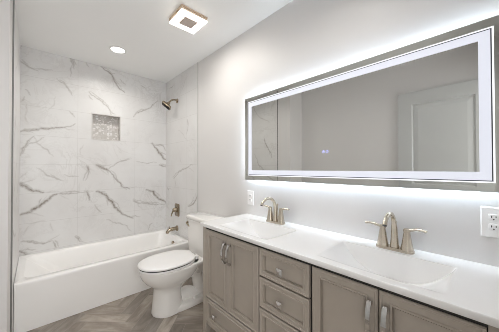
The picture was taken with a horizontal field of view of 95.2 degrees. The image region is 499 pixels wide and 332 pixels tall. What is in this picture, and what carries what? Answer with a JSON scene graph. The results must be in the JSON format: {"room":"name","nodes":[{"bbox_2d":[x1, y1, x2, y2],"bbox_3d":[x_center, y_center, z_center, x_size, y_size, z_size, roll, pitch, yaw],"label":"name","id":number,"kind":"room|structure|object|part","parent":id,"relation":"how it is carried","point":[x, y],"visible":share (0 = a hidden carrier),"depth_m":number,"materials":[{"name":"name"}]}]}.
{"room":"bathroom","nodes":[
{"label":"bathroom","id":0,"kind":"room"},
{"bbox_2d":[0,0,12,331],"bbox_3d":[-2.103,0.031,1.751,0.420,2.475,1.242,0,-1,-43],"label":"wall","id":1,"kind":"structure","parent":0,"point":[6,6],"depth_m":1.43,"materials":[{"name":"paint"}]},
{"bbox_2d":[10,0,14,331],"bbox_3d":[-1.682,0.029,1.615,0.009,2.475,0.006,0,-1,-43],"label":"trim","id":2,"kind":"structure","parent":1,"relation":"attached to","point":[13,0],"depth_m":1.61,"materials":[{"name":"metal"}]},
{"bbox_2d":[12,5,20,331],"bbox_3d":[-1.977,0.033,1.935,0.001,2.475,0.864,0,-1,-43],"label":"tiled wall","id":3,"kind":"structure","parent":1,"relation":"attached to","point":[17,46],"depth_m":1.86,"materials":[{"name":"tile"}]},
{"bbox_2d":[19,45,165,256],"bbox_3d":[-1.733,-0.109,2.757,1.494,2.175,0.001,0,-1,-43],"label":"wall","id":4,"kind":"structure","parent":0,"point":[75,189],"depth_m":2.60,"materials":[{"name":"tile"}]},
{"bbox_2d":[92,114,119,140],"bbox_3d":[-1.763,-0.466,2.794,0.287,0.294,0.088,0,-1,-43],"label":"wall niche","id":5,"kind":"object","parent":4,"relation":"attached to","point":[105,127],"visible":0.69,"depth_m":2.83,"materials":[{"name":"tile"}]},
{"bbox_2d":[91,112,120,140],"bbox_3d":[-1.733,-0.467,2.762,0.307,0.314,0.008,0,-1,-43],"label":"trim","id":6,"kind":"structure","parent":4,"relation":"attached to","point":[91,112],"depth_m":2.73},
{"bbox_2d":[27,277,215,331],"bbox_3d":[-0.219,1.257,0.886,1.844,0.002,4.816,0,-1,-43],"label":"floor","id":7,"kind":"structure","parent":0,"point":[131,313],"depth_m":1.88,"materials":[{"name":"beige tile"}]},
{"bbox_2d":[13,229,188,331],"bbox_3d":[-1.473,1.083,2.470,1.474,0.382,0.750,0,-1,-43],"label":"bathtub","id":8,"kind":"object","parent":7,"relation":"on","point":[51,286],"visible":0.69,"depth_m":2.10,"materials":[{"name":"ceramic"}]},
{"bbox_2d":[137,212,224,317],"bbox_3d":[-0.634,0.898,2.114,0.746,0.794,0.446,0,-1,-43],"label":"toilet","id":9,"kind":"object","parent":7,"relation":"on","point":[166,272],"visible":0.91,"depth_m":1.98,"materials":[{"name":"ceramic"}]},
{"bbox_3d":[-0.731,0.832,2.024,0.483,0.028,0.388,0,-1,-43],"label":"lid","id":10,"kind":"part","parent":9,"relation":"part of","materials":[{"name":"white plastic"}]},
{"bbox_3d":[-0.731,0.861,2.024,0.473,0.018,0.378,0,-1,-43],"label":"seat","id":11,"kind":"part","parent":9,"relation":"part of","materials":[{"name":"white plastic"}]},
{"bbox_3d":[-0.444,0.708,2.294,0.202,0.330,0.424,0,-1,-43],"label":"tank","id":12,"kind":"part","parent":9,"relation":"part of","materials":[{"name":"ceramic"}]},
{"bbox_3d":[-0.445,0.522,2.296,0.224,0.040,0.446,0,-1,-43],"label":"tank lid","id":13,"kind":"part","parent":9,"relation":"part of","materials":[{"name":"ceramic"}]},
{"bbox_2d":[203,227,498,331],"bbox_3d":[0.316,0.849,1.285,0.477,0.820,1.511,0,-1,-43],"label":"vanity cabinet","id":14,"kind":"object","parent":7,"relation":"on","point":[248,287],"visible":0.86,"depth_m":1.12,"materials":[{"name":"beige paint"}]},
{"bbox_3d":[-0.318,0.855,1.700,0.044,0.820,0.039,0,-1,-43],"label":"leg","id":15,"kind":"part","parent":14,"relation":"part of","materials":[{"name":"beige paint"}]},
{"bbox_3d":[0.184,1.140,1.157,0.018,0.027,1.433,0,-1,-43],"label":"rail","id":16,"kind":"part","parent":14,"relation":"part of","materials":[{"name":"beige paint"}]},
{"bbox_3d":[-0.224,0.706,1.580,0.019,0.490,0.258,0,-1,-43],"label":"door","id":17,"kind":"part","parent":14,"relation":"part of","materials":[{"name":"beige paint"}]},
{"bbox_3d":[-0.171,0.572,1.486,0.036,0.136,0.016,0,-1,-43],"label":"handle","id":18,"kind":"part","parent":14,"relation":"part of","materials":[{"name":"silver metal"}]},
{"bbox_3d":[-0.137,0.571,1.449,0.036,0.136,0.016,0,-1,-43],"label":"handle","id":19,"kind":"part","parent":14,"relation":"part of","materials":[{"name":"silver metal"}]},
{"bbox_3d":[-0.128,1.040,1.475,0.019,0.164,0.535,0,-1,-43],"label":"drawer","id":20,"kind":"part","parent":14,"relation":"part of","materials":[{"name":"beige paint"}]},
{"bbox_3d":[-0.039,0.704,1.383,0.019,0.490,0.272,0,-1,-43],"label":"door","id":21,"kind":"part","parent":14,"relation":"part of","materials":[{"name":"beige paint"}]},
{"bbox_3d":[0.152,0.535,1.148,0.030,0.037,0.037,0,-1,-43],"label":"knob","id":22,"kind":"part","parent":14,"relation":"part of","materials":[{"name":"silver metal"}]},
{"bbox_3d":[0.153,0.701,1.146,0.030,0.037,0.037,0,-1,-43],"label":"knob","id":23,"kind":"part","parent":14,"relation":"part of","materials":[{"name":"silver metal"}]},
{"bbox_3d":[0.169,0.870,1.159,0.019,0.164,0.318,0,-1,-43],"label":"drawer","id":24,"kind":"part","parent":14,"relation":"part of","materials":[{"name":"beige paint"}]},
{"bbox_3d":[0.168,0.698,1.161,0.019,0.164,0.318,0,-1,-43],"label":"drawer","id":25,"kind":"part","parent":14,"relation":"part of","materials":[{"name":"beige paint"}]},
{"bbox_3d":[0.168,0.532,1.162,0.019,0.152,0.318,0,-1,-43],"label":"drawer","id":26,"kind":"part","parent":14,"relation":"part of","materials":[{"name":"beige paint"}]},
{"bbox_3d":[0.381,0.698,0.934,0.019,0.490,0.272,0,-1,-43],"label":"door","id":27,"kind":"part","parent":14,"relation":"part of","materials":[{"name":"beige paint"}]},
{"bbox_2d":[200,214,498,327],"bbox_3d":[0.327,0.476,1.299,0.470,0.126,1.532,0,-1,-43],"label":"countertop","id":28,"kind":"structure","parent":14,"relation":"on","point":[469,289],"depth_m":1.02,"materials":[{"name":"stone"}]},
{"bbox_2d":[260,197,289,224],"bbox_3d":[0.175,0.320,1.675,0.206,0.194,0.205,0,-1,-1],"label":"sink faucet","id":29,"kind":"object","parent":28,"relation":"on","point":[274,217],"visible":1,"depth_m":1.66,"materials":[{"name":"silver metal"}]},
{"bbox_3d":[0.142,0.316,1.635,0.176,0.187,0.041,0,-1,-43],"label":"spout","id":30,"kind":"part","parent":29,"relation":"part of","materials":[{"name":"silver metal"}]},
{"bbox_3d":[0.156,0.367,1.719,0.055,0.090,0.055,0,-1,-43],"label":"handle","id":31,"kind":"part","parent":29,"relation":"part of","materials":[{"name":"silver metal"}]},
{"bbox_3d":[0.192,0.411,1.680,0.058,0.013,0.164,0,-1,-43],"label":"plate","id":32,"kind":"part","parent":29,"relation":"part of","materials":[{"name":"silver metal"}]},
{"bbox_3d":[0.227,0.366,1.643,0.055,0.090,0.055,0,-1,-43],"label":"handle","id":33,"kind":"part","parent":29,"relation":"part of","materials":[{"name":"silver metal"}]},
{"bbox_2d":[365,212,427,254],"bbox_3d":[0.698,0.313,1.116,0.206,0.194,0.205,0,-1,-1],"label":"sink faucet","id":34,"kind":"object","parent":28,"relation":"on","point":[406,247],"visible":1,"depth_m":1.10,"materials":[{"name":"silver metal"}]},
{"bbox_3d":[0.655,0.301,1.183,0.094,0.026,0.029,-1,-1,43],"label":"lever handle","id":35,"kind":"part","parent":34,"relation":"part of","materials":[{"name":"silver metal"}]},
{"bbox_3d":[0.679,0.360,1.160,0.055,0.090,0.055,0,-1,-43],"label":"handle","id":36,"kind":"part","parent":34,"relation":"part of","materials":[{"name":"silver metal"}]},
{"bbox_3d":[0.664,0.309,1.076,0.176,0.187,0.041,0,-1,-43],"label":"spout","id":37,"kind":"part","parent":34,"relation":"part of","materials":[{"name":"silver metal"}]},
{"bbox_3d":[0.714,0.404,1.122,0.058,0.013,0.164,0,-1,-43],"label":"plate","id":38,"kind":"part","parent":34,"relation":"part of","materials":[{"name":"silver metal"}]},
{"bbox_3d":[0.750,0.359,1.084,0.055,0.090,0.055,0,-1,-43],"label":"handle","id":39,"kind":"part","parent":34,"relation":"part of","materials":[{"name":"silver metal"}]},
{"bbox_3d":[0.770,0.300,1.060,0.029,0.026,0.094,0,-1,-39],"label":"lever handle","id":40,"kind":"part","parent":34,"relation":"part of","materials":[{"name":"silver metal"}]},
{"bbox_3d":[0.437,0.564,0.835,0.036,0.136,0.016,0,-1,-43],"label":"handle","id":41,"kind":"part","parent":14,"relation":"part of","materials":[{"name":"silver metal"}]},
{"bbox_3d":[0.473,0.563,0.797,0.036,0.136,0.016,0,-1,-43],"label":"handle","id":42,"kind":"part","parent":14,"relation":"part of","materials":[{"name":"silver metal"}]},
{"bbox_3d":[0.569,0.696,0.732,0.019,0.490,0.272,0,-1,-43],"label":"door","id":43,"kind":"part","parent":14,"relation":"part of","materials":[{"name":"beige paint"}]},
{"bbox_3d":[0.687,0.841,0.624,0.044,0.820,0.038,0,-1,-43],"label":"leg","id":44,"kind":"part","parent":14,"relation":"part of","materials":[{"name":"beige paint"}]},
{"bbox_2d":[15,0,292,82],"bbox_3d":[-0.747,-1.252,1.478,2.054,0.080,3.516,0,-1,-43],"label":"ceiling","id":45,"kind":"structure","parent":0,"point":[157,49],"depth_m":2.02,"materials":[{"name":"paint"}]},
{"bbox_2d":[109,46,126,53],"bbox_3d":[-1.361,-1.198,2.353,0.160,0.007,0.160,0,-1,-43],"label":"recessed light","id":46,"kind":"object","parent":45,"relation":"in","point":[116,49],"visible":1,"depth_m":2.34,"materials":[{"name":"paint"}]},
{"bbox_2d":[169,4,207,33],"bbox_3d":[-0.499,-1.186,1.855,0.226,0.044,0.226,0,-1,-43],"label":"ceiling fan light","id":47,"kind":"object","parent":45,"relation":"attached to","point":[184,17],"visible":1,"depth_m":1.82,"materials":[{"name":"white plastic"}]},
{"bbox_3d":[-0.499,-1.170,1.855,0.116,0.011,0.116,0,-1,-43],"label":"plate","id":48,"kind":"part","parent":47,"relation":"part of","materials":[{"name":"silver metal"}]},
{"bbox_2d":[198,0,498,266],"bbox_3d":[-0.045,0.030,2.118,0.100,2.475,3.516,0,-1,-43],"label":"wall","id":49,"kind":"structure","parent":0,"point":[303,39],"depth_m":1.48,"materials":[{"name":"paint"}]},
{"bbox_2d":[166,63,196,238],"bbox_3d":[-0.898,0.041,2.945,0.001,2.475,0.864,0,-1,-43],"label":"tiled wall","id":50,"kind":"structure","parent":49,"relation":"attached to","point":[181,120],"depth_m":2.90,"materials":[{"name":"tile"}]},
{"bbox_2d":[162,98,177,109],"bbox_3d":[-1.024,-0.812,2.943,0.204,0.162,0.128,0,-1,-24],"label":"shower fixture","id":51,"kind":"object","parent":50,"relation":"attached to","point":[165,104],"visible":1,"depth_m":2.92,"materials":[{"name":"beige metal"}]},
{"bbox_2d":[166,225,177,233],"bbox_3d":[-1.006,0.818,2.945,0.150,0.081,0.072,0,-1,-43],"label":"tub spout","id":52,"kind":"object","parent":50,"relation":"attached to","point":[176,226],"visible":1,"depth_m":2.93,"materials":[{"name":"beige metal"}]},
{"bbox_2d":[171,203,179,216],"bbox_3d":[-0.978,0.577,2.967,0.080,0.164,0.124,0,-1,-43],"label":"shower valve","id":53,"kind":"object","parent":50,"relation":"attached to","point":[176,209],"visible":1,"depth_m":2.96,"materials":[{"name":"beige metal"}]},
{"bbox_3d":[-0.953,0.577,2.991,0.012,0.164,0.124,0,-1,-43],"label":"plate","id":54,"kind":"part","parent":53,"relation":"part of","materials":[{"name":"beige metal"}]},
{"bbox_2d":[197,62,197,212],"bbox_3d":[-0.598,0.037,2.629,0.009,2.475,0.006,0,-1,-43],"label":"trim","id":55,"kind":"structure","parent":49,"relation":"attached to","point":[197,62],"depth_m":2.63,"materials":[{"name":"tile"}]},
{"bbox_2d":[248,190,253,204],"bbox_3d":[0.008,0.277,1.980,0.009,0.124,0.076,0,-1,-43],"label":"wall outlet","id":56,"kind":"object","parent":49,"relation":"attached to","point":[250,193],"visible":1,"depth_m":1.97,"materials":[{"name":"white plastic"}]},
{"bbox_2d":[245,15,498,192],"bbox_3d":[0.493,-0.240,1.447,0.033,0.704,1.523,0,-1,-43],"label":"led mirror","id":57,"kind":"object","parent":49,"relation":"attached to","point":[423,114],"visible":1,"depth_m":1.16,"materials":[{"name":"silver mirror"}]},
{"bbox_2d":[480,206,498,237],"bbox_3d":[0.993,0.230,0.926,0.009,0.124,0.076,0,-1,-43],"label":"wall outlet","id":58,"kind":"object","parent":49,"relation":"attached to","point":[489,216],"visible":1,"depth_m":0.93,"materials":[{"name":"white plastic"}]},
{"bbox_2d":[488,223,498,230],"bbox_3d":[0.992,0.249,0.924,0.004,0.029,0.033,0,-1,-43],"label":"receptacle","id":59,"kind":"object","parent":58,"relation":"attached to","point":[491,226],"depth_m":0.92,"materials":[{"name":"white plastic"}]},
{"bbox_2d":[488,214,498,221],"bbox_3d":[0.991,0.210,0.925,0.004,0.029,0.033,0,-1,-43],"label":"receptacle","id":60,"kind":"object","parent":58,"relation":"attached to","point":[491,217],"depth_m":0.92,"materials":[{"name":"white plastic"}]}
]}

